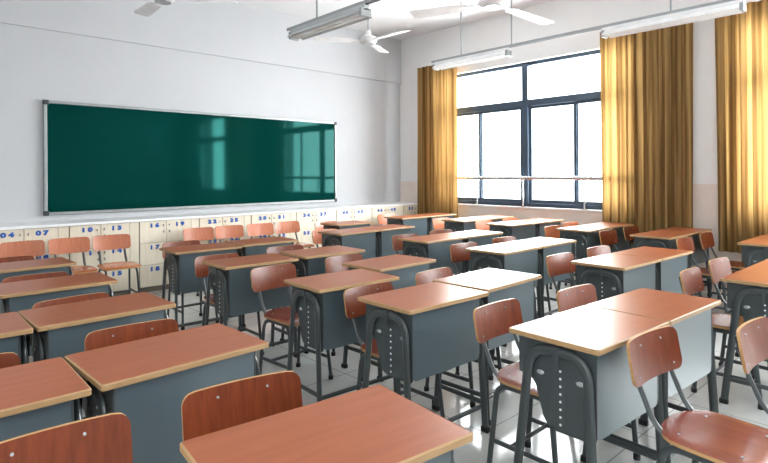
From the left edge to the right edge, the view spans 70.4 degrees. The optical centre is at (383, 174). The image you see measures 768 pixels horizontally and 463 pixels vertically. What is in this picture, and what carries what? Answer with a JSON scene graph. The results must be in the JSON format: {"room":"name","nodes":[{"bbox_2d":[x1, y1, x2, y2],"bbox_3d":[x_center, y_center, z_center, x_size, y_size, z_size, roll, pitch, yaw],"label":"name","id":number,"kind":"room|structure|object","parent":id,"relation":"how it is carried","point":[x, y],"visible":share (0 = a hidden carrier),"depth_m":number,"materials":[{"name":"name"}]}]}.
{"room":"classroom","nodes":[
{"label":"classroom","id":0,"kind":"room"},
{"bbox_2d":[0,23,400,223],"bbox_3d":[-2.932,-0.530,7.309,9.250,3.900,0.200,0,0,-43],"label":"wall","id":1,"kind":"structure","parent":0,"point":[37,65],"depth_m":7.24,"materials":[{"name":"white paint"}]},
{"bbox_2d":[43,99,336,215],"bbox_3d":[-2.353,-0.196,7.674,4.235,1.333,0.050,0,0,-43],"label":"blackboard","id":2,"kind":"object","parent":1,"relation":"attached to","point":[98,158],"visible":1,"depth_m":7.27,"materials":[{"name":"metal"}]},
{"bbox_2d":[0,0,400,83],"bbox_3d":[-2.897,-2.075,7.189,8.750,0.810,0.035,0,0,-43],"label":"beam","id":3,"kind":"structure","parent":1,"relation":"attached to","point":[240,31],"depth_m":7.66,"materials":[{"name":"white paint"}]},
{"bbox_2d":[231,0,552,39],"bbox_3d":[0.475,-2.549,3.626,9.250,0.100,10.250,0,0,-43],"label":"ceiling","id":4,"kind":"structure","parent":0,"point":[388,16],"depth_m":8.32,"materials":[{"name":"white paint"}]},
{"bbox_2d":[134,0,238,16],"bbox_3d":[-2.239,-2.070,5.355,1.271,0.828,1.123,0,0,-43],"label":"ceiling fan","id":5,"kind":"object","parent":4,"relation":"hanging from","point":[149,8],"visible":1,"depth_m":5.44,"materials":[{"name":"white metal"}]},
{"bbox_2d":[287,0,379,31],"bbox_3d":[1.127,-1.967,3.184,0.070,1.070,6.120,0,0,-43],"label":"rail","id":6,"kind":"object","parent":4,"relation":"hanging from","point":[367,2],"visible":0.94,"depth_m":4.90,"materials":[{"name":"grey metal"}]},
{"bbox_2d":[287,4,371,40],"bbox_3d":[-0.523,-1.373,4.965,0.190,0.100,1.100,0,0,-43],"label":"strip light","id":7,"kind":"object","parent":6,"relation":"attached to","point":[359,13],"visible":1,"depth_m":4.89,"materials":[{"name":"grey metal"}]},
{"bbox_2d":[359,7,370,17],"bbox_3d":[-0.159,-1.360,4.573,0.110,0.070,0.030,0,0,-43],"label":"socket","id":8,"kind":"object","parent":7,"relation":"attached to","point":[363,11],"depth_m":4.56,"materials":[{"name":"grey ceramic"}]},
{"bbox_2d":[313,19,410,52],"bbox_3d":[-0.102,-2.082,6.889,1.272,0.828,1.102,0,0,-43],"label":"ceiling fan","id":9,"kind":"object","parent":4,"relation":"hanging from","point":[368,39],"visible":0.97,"depth_m":6.91,"materials":[{"name":"white metal"}]},
{"bbox_2d":[410,0,553,24],"bbox_3d":[1.244,-2.075,5.592,1.374,0.860,1.588,0,0,-35],"label":"ceiling fan","id":10,"kind":"object","parent":4,"relation":"hanging from","point":[488,5],"visible":1,"depth_m":5.68,"materials":[{"name":"white metal"}]},
{"bbox_2d":[431,0,733,63],"bbox_3d":[2.847,-2.012,5.006,0.070,1.000,6.450,0,0,-43],"label":"rail","id":11,"kind":"object","parent":4,"relation":"hanging from","point":[600,27],"visible":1,"depth_m":5.88,"materials":[{"name":"grey metal"}]},
{"bbox_2d":[433,48,511,70],"bbox_3d":[1.092,-1.452,6.901,0.190,0.100,1.180,0,0,-43],"label":"strip light","id":12,"kind":"object","parent":11,"relation":"attached to","point":[502,53],"visible":1,"depth_m":6.83,"materials":[{"name":"white metal"}]},
{"bbox_2d":[601,0,746,38],"bbox_3d":[2.697,-1.461,5.170,0.190,0.100,1.260,0,0,-43],"label":"strip light","id":13,"kind":"object","parent":11,"relation":"attached to","point":[734,7],"visible":1,"depth_m":5.09,"materials":[{"name":"white metal"}]},
{"bbox_2d":[29,270,767,462],"bbox_3d":[0.497,1.451,3.626,9.250,0.100,10.250,0,0,-43],"label":"floor","id":14,"kind":"structure","parent":0,"point":[743,403],"depth_m":3.40,"materials":[{"name":"tile"}]},
{"bbox_2d":[0,352,20,368],"bbox_3d":[-1.360,1.037,1.754,0.381,0.750,0.476,0,0,-43],"label":"chair","id":15,"kind":"object","parent":14,"relation":"on","point":[7,359],"visible":0.07,"depth_m":2.01,"materials":[{"name":"brown wood"}]},
{"bbox_2d":[0,312,32,363],"bbox_3d":[-1.839,1.034,2.247,0.602,0.760,0.414,0,0,-43],"label":"school desk","id":16,"kind":"object","parent":14,"relation":"on","point":[13,327],"visible":0.48,"depth_m":2.30,"materials":[{"name":"paint"}]},
{"bbox_2d":[0,255,34,262],"bbox_3d":[-2.897,1.045,4.229,0.381,0.750,0.476,0,0,-43],"label":"chair","id":17,"kind":"object","parent":14,"relation":"on","point":[25,257],"visible":0.09,"depth_m":4.43,"materials":[{"name":"brown wood"}]},
{"bbox_2d":[0,240,44,258],"bbox_3d":[-3.492,1.048,5.297,0.381,0.750,0.476,0,0,-40],"label":"chair","id":18,"kind":"object","parent":14,"relation":"on","point":[36,248],"visible":0.29,"depth_m":5.46,"materials":[{"name":"orange wood"}]},
{"bbox_2d":[0,226,68,259],"bbox_3d":[-3.875,0.998,5.873,0.732,0.855,0.531,0,0,-43],"label":"base cabinet","id":19,"kind":"object","parent":14,"relation":"on","point":[45,234],"visible":0.27,"depth_m":5.75,"materials":[{"name":"beige paint"}]},
{"bbox_2d":[1,271,67,364],"bbox_3d":[-2.168,1.041,3.458,0.381,0.750,0.476,0,0,-43],"label":"chair","id":20,"kind":"object","parent":14,"relation":"on","point":[50,274],"visible":0.06,"depth_m":3.61,"materials":[{"name":"brown wood"}]},
{"bbox_2d":[0,257,76,355],"bbox_3d":[-2.635,1.039,3.976,0.602,0.760,0.414,0,0,-45],"label":"school desk","id":21,"kind":"object","parent":14,"relation":"on","point":[27,267],"visible":0.31,"depth_m":3.94,"materials":[{"name":"paint"}]},
{"bbox_2d":[0,357,91,441],"bbox_3d":[-1.242,1.031,1.597,0.602,0.760,0.414,0,0,-42],"label":"school desk","id":22,"kind":"object","parent":14,"relation":"on","point":[39,395],"visible":0.7,"depth_m":1.62,"materials":[{"name":"laminate"}]},
{"bbox_2d":[0,272,117,355],"bbox_3d":[-1.993,1.035,3.295,0.602,0.760,0.414,0,0,-43],"label":"school desk","id":23,"kind":"object","parent":14,"relation":"on","point":[17,296],"visible":0.38,"depth_m":3.19,"materials":[{"name":"paint"}]},
{"bbox_2d":[0,413,132,462],"bbox_3d":[-0.715,1.033,1.232,0.381,0.750,0.476,0,0,-41],"label":"chair","id":24,"kind":"object","parent":14,"relation":"on","point":[106,438],"visible":1,"depth_m":1.44,"materials":[{"name":"brown wood"}]},
{"bbox_2d":[32,292,109,418],"bbox_3d":[-1.523,1.038,2.790,0.476,0.750,0.381,0,0,42],"label":"chair","id":25,"kind":"object","parent":14,"relation":"on","point":[92,296],"visible":0.05,"depth_m":2.94,"materials":[{"name":"brown wood"}]},
{"bbox_2d":[48,237,97,274],"bbox_3d":[-3.181,1.047,5.572,0.381,0.750,0.476,0,0,-40],"label":"chair","id":26,"kind":"object","parent":14,"relation":"on","point":[74,244],"visible":0.54,"depth_m":5.70,"materials":[{"name":"orange wood"}]},
{"bbox_2d":[18,292,175,374],"bbox_3d":[-1.398,1.032,2.668,0.602,0.760,0.414,0,0,-44],"label":"school desk","id":27,"kind":"object","parent":14,"relation":"on","point":[61,330],"visible":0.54,"depth_m":2.53,"materials":[{"name":"paint"}]},
{"bbox_2d":[69,222,138,295],"bbox_3d":[-3.335,0.995,6.374,0.732,0.855,0.531,0,0,-43],"label":"base cabinet","id":28,"kind":"object","parent":14,"relation":"on","point":[132,228],"visible":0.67,"depth_m":6.25,"materials":[{"name":"beige paint"}]},
{"bbox_2d":[93,234,140,293],"bbox_3d":[-2.864,1.045,5.839,0.381,0.750,0.476,0,0,-41],"label":"chair","id":29,"kind":"object","parent":14,"relation":"on","point":[116,241],"visible":0.86,"depth_m":5.92,"materials":[{"name":"orange wood"}]},
{"bbox_2d":[84,319,178,350],"bbox_3d":[-0.961,1.034,2.218,0.381,0.750,0.476,0,0,-40],"label":"chair","id":30,"kind":"object","parent":14,"relation":"on","point":[116,335],"visible":0.12,"depth_m":2.37,"materials":[{"name":"brown wood"}]},
{"bbox_2d":[64,323,268,462],"bbox_3d":[-0.795,1.028,2.025,0.414,0.760,0.602,0,0,45],"label":"school desk","id":31,"kind":"object","parent":14,"relation":"on","point":[147,380],"visible":0.64,"depth_m":1.87,"materials":[{"name":"paint"}]},
{"bbox_2d":[139,218,198,291],"bbox_3d":[-2.795,0.992,6.875,0.732,0.855,0.531,0,0,-43],"label":"base cabinet","id":32,"kind":"object","parent":14,"relation":"on","point":[152,234],"visible":0.59,"depth_m":6.57,"materials":[{"name":"beige paint"}]},
{"bbox_2d":[162,240,218,329],"bbox_3d":[-1.860,1.039,5.221,0.381,0.750,0.476,0,0,-43],"label":"chair","id":33,"kind":"object","parent":14,"relation":"on","point":[189,242],"visible":0.19,"depth_m":5.26,"materials":[{"name":"brown wood"}]},
{"bbox_2d":[183,227,213,295],"bbox_3d":[-2.172,1.041,6.592,0.381,0.750,0.476,0,0,-39],"label":"chair","id":34,"kind":"object","parent":14,"relation":"on","point":[202,233],"visible":0.35,"depth_m":6.76,"materials":[{"name":"orange wood"}]},
{"bbox_2d":[159,242,241,329],"bbox_3d":[-1.639,1.033,4.875,0.602,0.760,0.414,0,0,-41],"label":"school desk","id":35,"kind":"object","parent":14,"relation":"on","point":[178,260],"visible":0.52,"depth_m":4.67,"materials":[{"name":"paint"}]},
{"bbox_2d":[199,215,250,243],"bbox_3d":[-2.255,0.989,7.377,0.732,0.855,0.531,0,0,-43],"label":"base cabinet","id":36,"kind":"object","parent":14,"relation":"on","point":[244,220],"visible":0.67,"depth_m":7.19,"materials":[{"name":"beige paint"}]},
{"bbox_2d":[194,253,263,354],"bbox_3d":[-1.224,1.036,4.292,0.381,0.750,0.476,0,0,-42],"label":"chair","id":37,"kind":"object","parent":14,"relation":"on","point":[201,270],"visible":0.34,"depth_m":4.34,"materials":[{"name":"brown wood"}]},
{"bbox_2d":[215,225,243,241],"bbox_3d":[-1.871,1.040,6.871,0.381,0.750,0.476,0,0,-39],"label":"chair","id":38,"kind":"object","parent":14,"relation":"on","point":[229,231],"visible":0.36,"depth_m":7.04,"materials":[{"name":"orange wood"}]},
{"bbox_2d":[181,371,302,440],"bbox_3d":[-0.326,1.031,1.547,0.381,0.750,0.476,0,0,-34],"label":"chair","id":39,"kind":"object","parent":14,"relation":"on","point":[218,407],"visible":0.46,"depth_m":1.72,"materials":[{"name":"brown wood"}]},
{"bbox_2d":[202,253,297,357],"bbox_3d":[-1.013,1.030,4.134,0.602,0.760,0.414,0,0,-41],"label":"school desk","id":40,"kind":"object","parent":14,"relation":"on","point":[229,279],"visible":0.63,"depth_m":3.97,"materials":[{"name":"paint"}]},
{"bbox_2d":[247,223,273,238],"bbox_3d":[-1.534,1.038,7.142,0.381,0.750,0.476,0,0,-39],"label":"chair","id":41,"kind":"object","parent":14,"relation":"on","point":[258,229],"visible":0.35,"depth_m":7.31,"materials":[{"name":"orange wood"}]},
{"bbox_2d":[224,236,298,326],"bbox_3d":[-1.199,1.031,5.339,0.602,0.760,0.414,0,0,-41],"label":"school desk","id":42,"kind":"object","parent":14,"relation":"on","point":[256,246],"visible":0.29,"depth_m":5.17,"materials":[{"name":"paint"}]},
{"bbox_2d":[251,212,295,238],"bbox_3d":[-1.714,0.986,7.878,0.732,0.855,0.531,0,0,-43],"label":"base cabinet","id":43,"kind":"object","parent":14,"relation":"on","point":[278,217],"visible":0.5,"depth_m":7.69,"materials":[{"name":"beige paint"}]},
{"bbox_2d":[266,244,303,342],"bbox_3d":[-0.775,1.033,4.831,0.381,0.750,0.476,0,0,-40],"label":"chair","id":44,"kind":"object","parent":14,"relation":"on","point":[277,249],"visible":0.09,"depth_m":4.99,"materials":[{"name":"brown wood"}]},
{"bbox_2d":[250,263,332,379],"bbox_3d":[-0.642,1.033,3.762,0.476,0.750,0.381,0,0,43],"label":"chair","id":45,"kind":"object","parent":14,"relation":"on","point":[272,276],"visible":0.62,"depth_m":3.80,"materials":[{"name":"brown wood"}]},
{"bbox_2d":[275,221,313,247],"bbox_3d":[-1.222,1.036,7.432,0.381,0.750,0.476,0,0,-39],"label":"chair","id":46,"kind":"object","parent":14,"relation":"on","point":[286,226],"visible":0.47,"depth_m":7.58,"materials":[{"name":"orange wood"}]},
{"bbox_2d":[296,210,335,248],"bbox_3d":[-1.174,0.983,8.379,0.732,0.855,0.531,0,0,-43],"label":"base cabinet","id":47,"kind":"object","parent":14,"relation":"on","point":[307,220],"visible":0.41,"depth_m":8.11,"materials":[{"name":"beige paint"}]},
{"bbox_2d":[280,245,364,353],"bbox_3d":[-0.517,1.027,4.604,0.602,0.760,0.414,0,0,-40],"label":"school desk","id":48,"kind":"object","parent":14,"relation":"on","point":[311,261],"visible":0.39,"depth_m":4.41,"materials":[{"name":"paint"}]},
{"bbox_2d":[312,229,337,246],"bbox_3d":[-0.556,1.032,6.302,0.381,0.750,0.476,0,0,-43],"label":"chair","id":49,"kind":"object","parent":14,"relation":"on","point":[316,237],"visible":0.16,"depth_m":6.37,"materials":[{"name":"orange wood"}]},
{"bbox_2d":[180,385,472,462],"bbox_3d":[-0.136,1.025,1.337,0.602,0.760,0.414,0,0,-37],"label":"school desk","id":50,"kind":"object","parent":14,"relation":"on","point":[373,424],"visible":1,"depth_m":1.34,"materials":[{"name":"paint"}]},
{"bbox_2d":[284,269,398,401],"bbox_3d":[-0.260,1.025,3.380,0.602,0.760,0.414,0,0,-40],"label":"school desk","id":51,"kind":"object","parent":14,"relation":"on","point":[317,300],"visible":0.58,"depth_m":3.19,"materials":[{"name":"paint"}]},
{"bbox_2d":[325,253,362,355],"bbox_3d":[-0.179,1.030,4.233,0.381,0.750,0.476,0,0,-44],"label":"chair","id":52,"kind":"object","parent":14,"relation":"on","point":[334,263],"visible":0.11,"depth_m":4.34,"materials":[{"name":"brown wood"}]},
{"bbox_2d":[320,220,373,228],"bbox_3d":[-0.494,1.027,7.265,0.602,0.760,0.414,0,0,-42],"label":"school desk","id":53,"kind":"object","parent":14,"relation":"on","point":[342,224],"visible":0.23,"depth_m":7.13,"materials":[{"name":"paint"}]},
{"bbox_2d":[318,228,379,259],"bbox_3d":[-0.398,1.026,6.215,0.414,0.760,0.602,0,0,45],"label":"school desk","id":54,"kind":"object","parent":14,"relation":"on","point":[360,238],"visible":0.61,"depth_m":6.12,"materials":[{"name":"paint"}]},
{"bbox_2d":[336,208,371,225],"bbox_3d":[-0.634,0.980,8.881,0.732,0.855,0.531,0,0,-43],"label":"base cabinet","id":55,"kind":"object","parent":14,"relation":"on","point":[359,214],"visible":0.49,"depth_m":8.71,"materials":[{"name":"beige paint"}]},
{"bbox_2d":[358,224,414,256],"bbox_3d":[0.029,1.024,6.646,0.414,0.760,0.602,0,0,45],"label":"school desk","id":56,"kind":"object","parent":14,"relation":"on","point":[384,237],"visible":0.32,"depth_m":6.44,"materials":[{"name":"paint"}]},
{"bbox_2d":[372,206,402,225],"bbox_3d":[-0.094,0.977,9.382,0.732,0.855,0.531,0,0,-43],"label":"base cabinet","id":57,"kind":"object","parent":14,"relation":"on","point":[396,210],"visible":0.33,"depth_m":9.14,"materials":[{"name":"beige wood"}]},
{"bbox_2d":[341,254,435,381],"bbox_3d":[0.042,1.024,4.027,0.414,0.760,0.602,0,0,44],"label":"school desk","id":58,"kind":"object","parent":14,"relation":"on","point":[405,267],"visible":0.33,"depth_m":3.92,"materials":[{"name":"paint"}]},
{"bbox_2d":[343,282,444,417],"bbox_3d":[0.054,1.029,3.042,0.381,0.750,0.476,0,0,-44],"label":"chair","id":59,"kind":"object","parent":14,"relation":"on","point":[354,308],"visible":0.28,"depth_m":3.07,"materials":[{"name":"brown wood"}]},
{"bbox_2d":[392,234,417,253],"bbox_3d":[0.362,1.027,5.708,0.381,0.750,0.476,0,0,-40],"label":"chair","id":60,"kind":"object","parent":14,"relation":"on","point":[397,245],"visible":0.22,"depth_m":5.80,"materials":[{"name":"brown wood"}]},
{"bbox_2d":[384,215,429,235],"bbox_3d":[0.354,1.022,8.250,0.602,0.760,0.414,0,0,-42],"label":"school desk","id":61,"kind":"object","parent":14,"relation":"on","point":[420,222],"visible":0.54,"depth_m":8.15,"materials":[{"name":"paint"}]},
{"bbox_2d":[403,205,416,214],"bbox_3d":[0.343,0.975,9.787,0.448,0.855,0.531,0,0,-43],"label":"base cabinet","id":62,"kind":"object","parent":14,"relation":"on","point":[408,209],"visible":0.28,"depth_m":9.56,"materials":[{"name":"beige wood"}]},
{"bbox_2d":[357,282,489,432],"bbox_3d":[0.213,1.023,2.908,0.602,0.760,0.414,0,0,-41],"label":"school desk","id":63,"kind":"object","parent":14,"relation":"on","point":[422,331],"visible":0.94,"depth_m":2.77,"materials":[{"name":"paint"}]},
{"bbox_2d":[398,234,466,273],"bbox_3d":[0.497,1.021,5.502,0.602,0.760,0.414,0,0,-42],"label":"school desk","id":64,"kind":"object","parent":14,"relation":"on","point":[434,246],"visible":0.52,"depth_m":5.35,"materials":[{"name":"paint"}]},
{"bbox_2d":[415,213,456,232],"bbox_3d":[0.805,1.019,8.654,0.602,0.760,0.414,0,0,-42],"label":"school desk","id":65,"kind":"object","parent":14,"relation":"on","point":[432,215],"visible":0.22,"depth_m":8.46,"materials":[{"name":"paint"}]},
{"bbox_2d":[432,217,471,270],"bbox_3d":[0.985,1.024,7.883,0.381,0.750,0.476,0,0,-43],"label":"chair","id":66,"kind":"object","parent":14,"relation":"on","point":[437,223],"visible":0.2,"depth_m":8.00,"materials":[{"name":"orange wood"}]},
{"bbox_2d":[415,267,504,407],"bbox_3d":[0.488,1.026,3.548,0.476,0.750,0.381,0,0,44],"label":"chair","id":67,"kind":"object","parent":14,"relation":"on","point":[423,277],"visible":0.14,"depth_m":3.56,"materials":[{"name":"brown wood"}]},
{"bbox_2d":[450,242,477,273],"bbox_3d":[0.882,1.024,4.941,0.381,0.750,0.476,0,0,-40],"label":"chair","id":68,"kind":"object","parent":14,"relation":"on","point":[458,253],"visible":0.3,"depth_m":5.07,"materials":[{"name":"brown wood"}]},
{"bbox_2d":[441,217,489,231],"bbox_3d":[1.159,1.017,7.721,0.602,0.760,0.414,0,0,-43],"label":"school desk","id":69,"kind":"object","parent":14,"relation":"on","point":[465,223],"visible":0.32,"depth_m":7.54,"materials":[{"name":"paint"}]},
{"bbox_2d":[441,230,502,272],"bbox_3d":[0.947,1.019,5.907,0.602,0.760,0.414,0,0,-42],"label":"school desk","id":70,"kind":"object","parent":14,"relation":"on","point":[481,237],"visible":0.25,"depth_m":5.77,"materials":[{"name":"paint"}]},
{"bbox_2d":[475,220,493,230],"bbox_3d":[1.517,1.020,7.353,0.381,0.750,0.476,0,0,-40],"label":"chair","id":71,"kind":"object","parent":14,"relation":"on","point":[479,225],"visible":0.23,"depth_m":7.51,"materials":[{"name":"orange wood"}]},
{"bbox_2d":[432,268,541,425],"bbox_3d":[0.646,1.020,3.374,0.414,0.760,0.602,0,0,45],"label":"school desk","id":72,"kind":"object","parent":14,"relation":"on","point":[500,284],"visible":0.35,"depth_m":3.28,"materials":[{"name":"paint"}]},
{"bbox_2d":[474,215,513,221],"bbox_3d":[1.603,1.015,8.133,0.602,0.760,0.414,0,0,-43],"label":"school desk","id":73,"kind":"object","parent":14,"relation":"on","point":[495,218],"visible":0.16,"depth_m":8.00,"materials":[{"name":"paint"}]},
{"bbox_2d":[465,242,542,346],"bbox_3d":[1.053,1.018,4.750,0.602,0.760,0.414,0,0,-43],"label":"school desk","id":74,"kind":"object","parent":14,"relation":"on","point":[517,257],"visible":0.58,"depth_m":4.63,"materials":[{"name":"paint"}]},
{"bbox_2d":[486,221,538,239],"bbox_3d":[1.677,1.014,7.090,0.602,0.760,0.414,0,0,-41],"label":"school desk","id":75,"kind":"object","parent":14,"relation":"on","point":[521,230],"visible":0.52,"depth_m":6.94,"materials":[{"name":"paint"}]},
{"bbox_2d":[492,236,551,314],"bbox_3d":[1.362,1.021,5.402,0.381,0.750,0.476,0,0,-40],"label":"chair","id":76,"kind":"object","parent":14,"relation":"on","point":[509,238],"visible":0.08,"depth_m":5.48,"materials":[{"name":"brown wood"}]},
{"bbox_2d":[473,298,584,462],"bbox_3d":[0.709,1.025,2.582,0.381,0.750,0.476,0,0,-43],"label":"chair","id":77,"kind":"object","parent":14,"relation":"on","point":[494,319],"visible":0.55,"depth_m":2.62,"materials":[{"name":"brown wood"}]},
{"bbox_2d":[515,218,563,236],"bbox_3d":[2.135,1.012,7.486,0.602,0.760,0.414,0,0,-41],"label":"school desk","id":78,"kind":"object","parent":14,"relation":"on","point":[543,222],"visible":0.25,"depth_m":7.29,"materials":[{"name":"paint"}]},
{"bbox_2d":[508,237,576,317],"bbox_3d":[1.494,1.016,5.166,0.602,0.760,0.414,0,0,-43],"label":"school desk","id":79,"kind":"object","parent":14,"relation":"on","point":[551,246],"visible":0.31,"depth_m":5.01,"materials":[{"name":"paint"}]},
{"bbox_2d":[544,225,576,288],"bbox_3d":[2.231,1.017,6.583,0.381,0.750,0.476,0,0,-40],"label":"chair","id":80,"kind":"object","parent":14,"relation":"on","point":[550,231],"visible":0.21,"depth_m":6.71,"materials":[{"name":"orange wood"}]},
{"bbox_2d":[546,252,576,291],"bbox_3d":[1.550,1.020,4.221,0.381,0.750,0.476,0,0,-40],"label":"chair","id":81,"kind":"object","parent":14,"relation":"on","point":[557,264],"visible":0.33,"depth_m":4.39,"materials":[{"name":"brown wood"}]},
{"bbox_2d":[556,225,612,293],"bbox_3d":[2.358,1.011,6.395,0.602,0.760,0.414,0,0,-43],"label":"school desk","id":82,"kind":"object","parent":14,"relation":"on","point":[587,236],"visible":0.59,"depth_m":6.20,"materials":[{"name":"paint"}]},
{"bbox_2d":[509,305,668,462],"bbox_3d":[0.876,1.019,2.316,0.602,0.760,0.414,0,0,-40],"label":"school desk","id":83,"kind":"object","parent":14,"relation":"on","point":[576,358],"visible":0.9,"depth_m":2.16,"materials":[{"name":"paint"}]},
{"bbox_2d":[556,284,640,460],"bbox_3d":[1.227,1.022,2.943,0.381,0.750,0.476,0,0,-39],"label":"chair","id":84,"kind":"object","parent":14,"relation":"on","point":[579,295],"visible":0.22,"depth_m":3.08,"materials":[{"name":"brown wood"}]},
{"bbox_2d":[587,245,610,257],"bbox_3d":[2.030,1.018,4.652,0.381,0.750,0.476,0,0,-40],"label":"chair","id":85,"kind":"object","parent":14,"relation":"on","point":[604,249],"visible":0.17,"depth_m":4.83,"materials":[{"name":"brown wood"}]},
{"bbox_2d":[599,230,617,251],"bbox_3d":[2.672,1.014,6.010,0.381,0.750,0.476,0,0,-41],"label":"chair","id":86,"kind":"object","parent":14,"relation":"on","point":[607,237],"visible":0.38,"depth_m":6.19,"materials":[{"name":"brown wood"}]},
{"bbox_2d":[584,222,633,252],"bbox_3d":[2.797,1.008,6.812,0.602,0.760,0.414,0,0,-43],"label":"school desk","id":87,"kind":"object","parent":14,"relation":"on","point":[622,245],"visible":0.23,"depth_m":6.69,"materials":[{"name":"paint"}]},
{"bbox_2d":[571,253,661,300],"bbox_3d":[1.720,1.014,4.023,0.602,0.760,0.414,0,0,-41],"label":"school desk","id":88,"kind":"object","parent":14,"relation":"on","point":[611,274],"visible":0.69,"depth_m":3.87,"materials":[{"name":"paint"}]},
{"bbox_2d":[623,225,638,248],"bbox_3d":[3.146,1.011,6.484,0.381,0.750,0.476,0,0,-41],"label":"chair","id":89,"kind":"object","parent":14,"relation":"on","point":[628,230],"visible":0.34,"depth_m":6.62,"materials":[{"name":"brown wood"}]},
{"bbox_2d":[614,246,692,293],"bbox_3d":[2.179,1.012,4.419,0.602,0.760,0.414,0,0,-41],"label":"school desk","id":90,"kind":"object","parent":14,"relation":"on","point":[674,261],"visible":0.44,"depth_m":4.29,"materials":[{"name":"paint"}]},
{"bbox_2d":[587,288,720,462],"bbox_3d":[1.341,1.016,2.705,0.602,0.760,0.414,0,0,-40],"label":"school desk","id":91,"kind":"object","parent":14,"relation":"on","point":[691,316],"visible":0.36,"depth_m":2.62,"materials":[{"name":"paint"}]},
{"bbox_2d":[630,231,691,267],"bbox_3d":[2.908,1.008,5.708,0.602,0.760,0.414,0,0,-42],"label":"school desk","id":92,"kind":"object","parent":14,"relation":"on","point":[659,239],"visible":0.38,"depth_m":5.56,"materials":[{"name":"paint"}]},
{"bbox_2d":[654,227,711,295],"bbox_3d":[3.358,1.005,6.114,0.602,0.760,0.414,0,0,-42],"label":"school desk","id":93,"kind":"object","parent":14,"relation":"on","point":[699,256],"visible":0.23,"depth_m":6.02,"materials":[{"name":"paint"}]},
{"bbox_2d":[627,326,767,462],"bbox_3d":[1.179,1.010,1.965,0.381,0.775,0.476,0,0,-38],"label":"chair","id":94,"kind":"object","parent":14,"relation":"on","point":[703,436],"visible":1,"depth_m":2.00,"materials":[{"name":"brown wood"}]},
{"bbox_2d":[676,237,736,313],"bbox_3d":[3.121,1.012,5.247,0.381,0.750,0.476,0,0,-41],"label":"chair","id":95,"kind":"object","parent":14,"relation":"on","point":[686,243],"visible":0.38,"depth_m":5.33,"materials":[{"name":"brown wood"}]},
{"bbox_2d":[699,232,744,298],"bbox_3d":[3.603,1.009,5.694,0.381,0.750,0.476,0,0,-43],"label":"chair","id":96,"kind":"object","parent":14,"relation":"on","point":[706,239],"visible":0.48,"depth_m":5.75,"materials":[{"name":"brown wood"}]},
{"bbox_2d":[678,267,767,409],"bbox_3d":[2.197,1.017,3.495,0.381,0.750,0.476,0,0,-44],"label":"chair","id":97,"kind":"object","parent":14,"relation":"on","point":[690,279],"visible":0.52,"depth_m":3.54,"materials":[{"name":"brown wood"}]},
{"bbox_2d":[708,257,741,365],"bbox_3d":[2.652,1.014,3.932,0.381,0.750,0.476,0,0,-40],"label":"chair","id":98,"kind":"object","parent":14,"relation":"on","point":[719,268],"visible":0.45,"depth_m":4.04,"materials":[{"name":"brown wood"}]},
{"bbox_2d":[719,267,767,404],"bbox_3d":[2.399,1.010,3.364,0.602,0.760,0.414,0,0,-42],"label":"school desk","id":99,"kind":"object","parent":14,"relation":"on","point":[747,288],"visible":0.75,"depth_m":3.26,"materials":[{"name":"paint"}]},
{"bbox_2d":[734,317,767,413],"bbox_3d":[1.671,1.007,2.100,0.381,0.775,0.476,0,0,-40],"label":"chair","id":100,"kind":"object","parent":14,"relation":"on","point":[751,337],"visible":0.99,"depth_m":2.24,"materials":[{"name":"brown wood"}]},
{"bbox_2d":[737,237,767,268],"bbox_3d":[3.577,1.004,5.026,0.602,0.760,0.414,0,0,-43],"label":"school desk","id":101,"kind":"object","parent":14,"relation":"on","point":[754,250],"visible":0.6,"depth_m":4.91,"materials":[{"name":"paint"}]},
{"bbox_3d":[-4.415,1.001,5.371,0.732,0.855,0.531,0,0,-43],"label":"cabinet","id":102,"kind":"object","parent":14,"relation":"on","visible":0},
{"bbox_2d":[0,202,416,229],"bbox_3d":[-2.116,0.546,7.534,7.142,0.030,0.568,0,0,-43],"label":"countertop","id":103,"kind":"structure","parent":102,"relation":"on","point":[76,222],"depth_m":6.88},
{"bbox_2d":[400,0,718,209],"bbox_3d":[3.737,-0.567,6.643,0.220,3.900,9.850,0,0,-43],"label":"wall","id":104,"kind":"structure","parent":0,"point":[566,15],"depth_m":7.86,"materials":[{"name":"grey paint"}]},
{"bbox_2d":[417,63,457,217],"bbox_3d":[0.945,-0.506,9.334,0.212,2.810,0.926,0,0,-43],"label":"curtain","id":105,"kind":"object","parent":104,"relation":"hanging from","point":[437,180],"visible":0.91,"depth_m":9.26,"materials":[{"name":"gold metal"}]},
{"bbox_2d":[457,49,601,209],"bbox_3d":[2.175,-0.603,8.311,0.080,2.190,3.360,0,0,-43],"label":"window","id":106,"kind":"structure","parent":104,"relation":"in","point":[526,104],"depth_m":8.27,"materials":[{"name":"blue metal"}]},
{"bbox_2d":[458,176,601,209],"bbox_3d":[2.099,0.262,8.222,0.060,0.460,3.320,0,0,-43],"label":"railing","id":107,"kind":"object","parent":104,"relation":"in","point":[581,178],"depth_m":8.11,"materials":[{"name":"metal"}]},
{"bbox_2d":[458,203,601,211],"bbox_3d":[2.134,0.505,8.267,0.130,0.025,3.360,0,0,-43],"label":"trim","id":108,"kind":"structure","parent":104,"relation":"attached to","point":[526,207],"depth_m":8.07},
{"bbox_2d":[400,181,741,293],"bbox_3d":[3.662,0.751,6.566,0.006,1.265,9.850,0,0,-43],"label":"trim","id":109,"kind":"structure","parent":104,"relation":"attached to","point":[705,196],"depth_m":7.44,"materials":[{"name":"white paint"}]},
{"bbox_2d":[600,23,692,242],"bbox_3d":[3.290,-0.519,6.854,0.148,2.810,1.143,0,0,-43],"label":"curtain","id":110,"kind":"object","parent":104,"relation":"hanging from","point":[646,78],"visible":0.84,"depth_m":6.79,"materials":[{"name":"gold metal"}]},
{"bbox_2d":[715,0,767,252],"bbox_3d":[4.322,-0.525,5.742,0.149,2.810,1.454,0,0,-43],"label":"curtain","id":111,"kind":"object","parent":104,"relation":"hanging from","point":[741,40],"visible":0.93,"depth_m":6.04,"materials":[{"name":"yellow fabric"}]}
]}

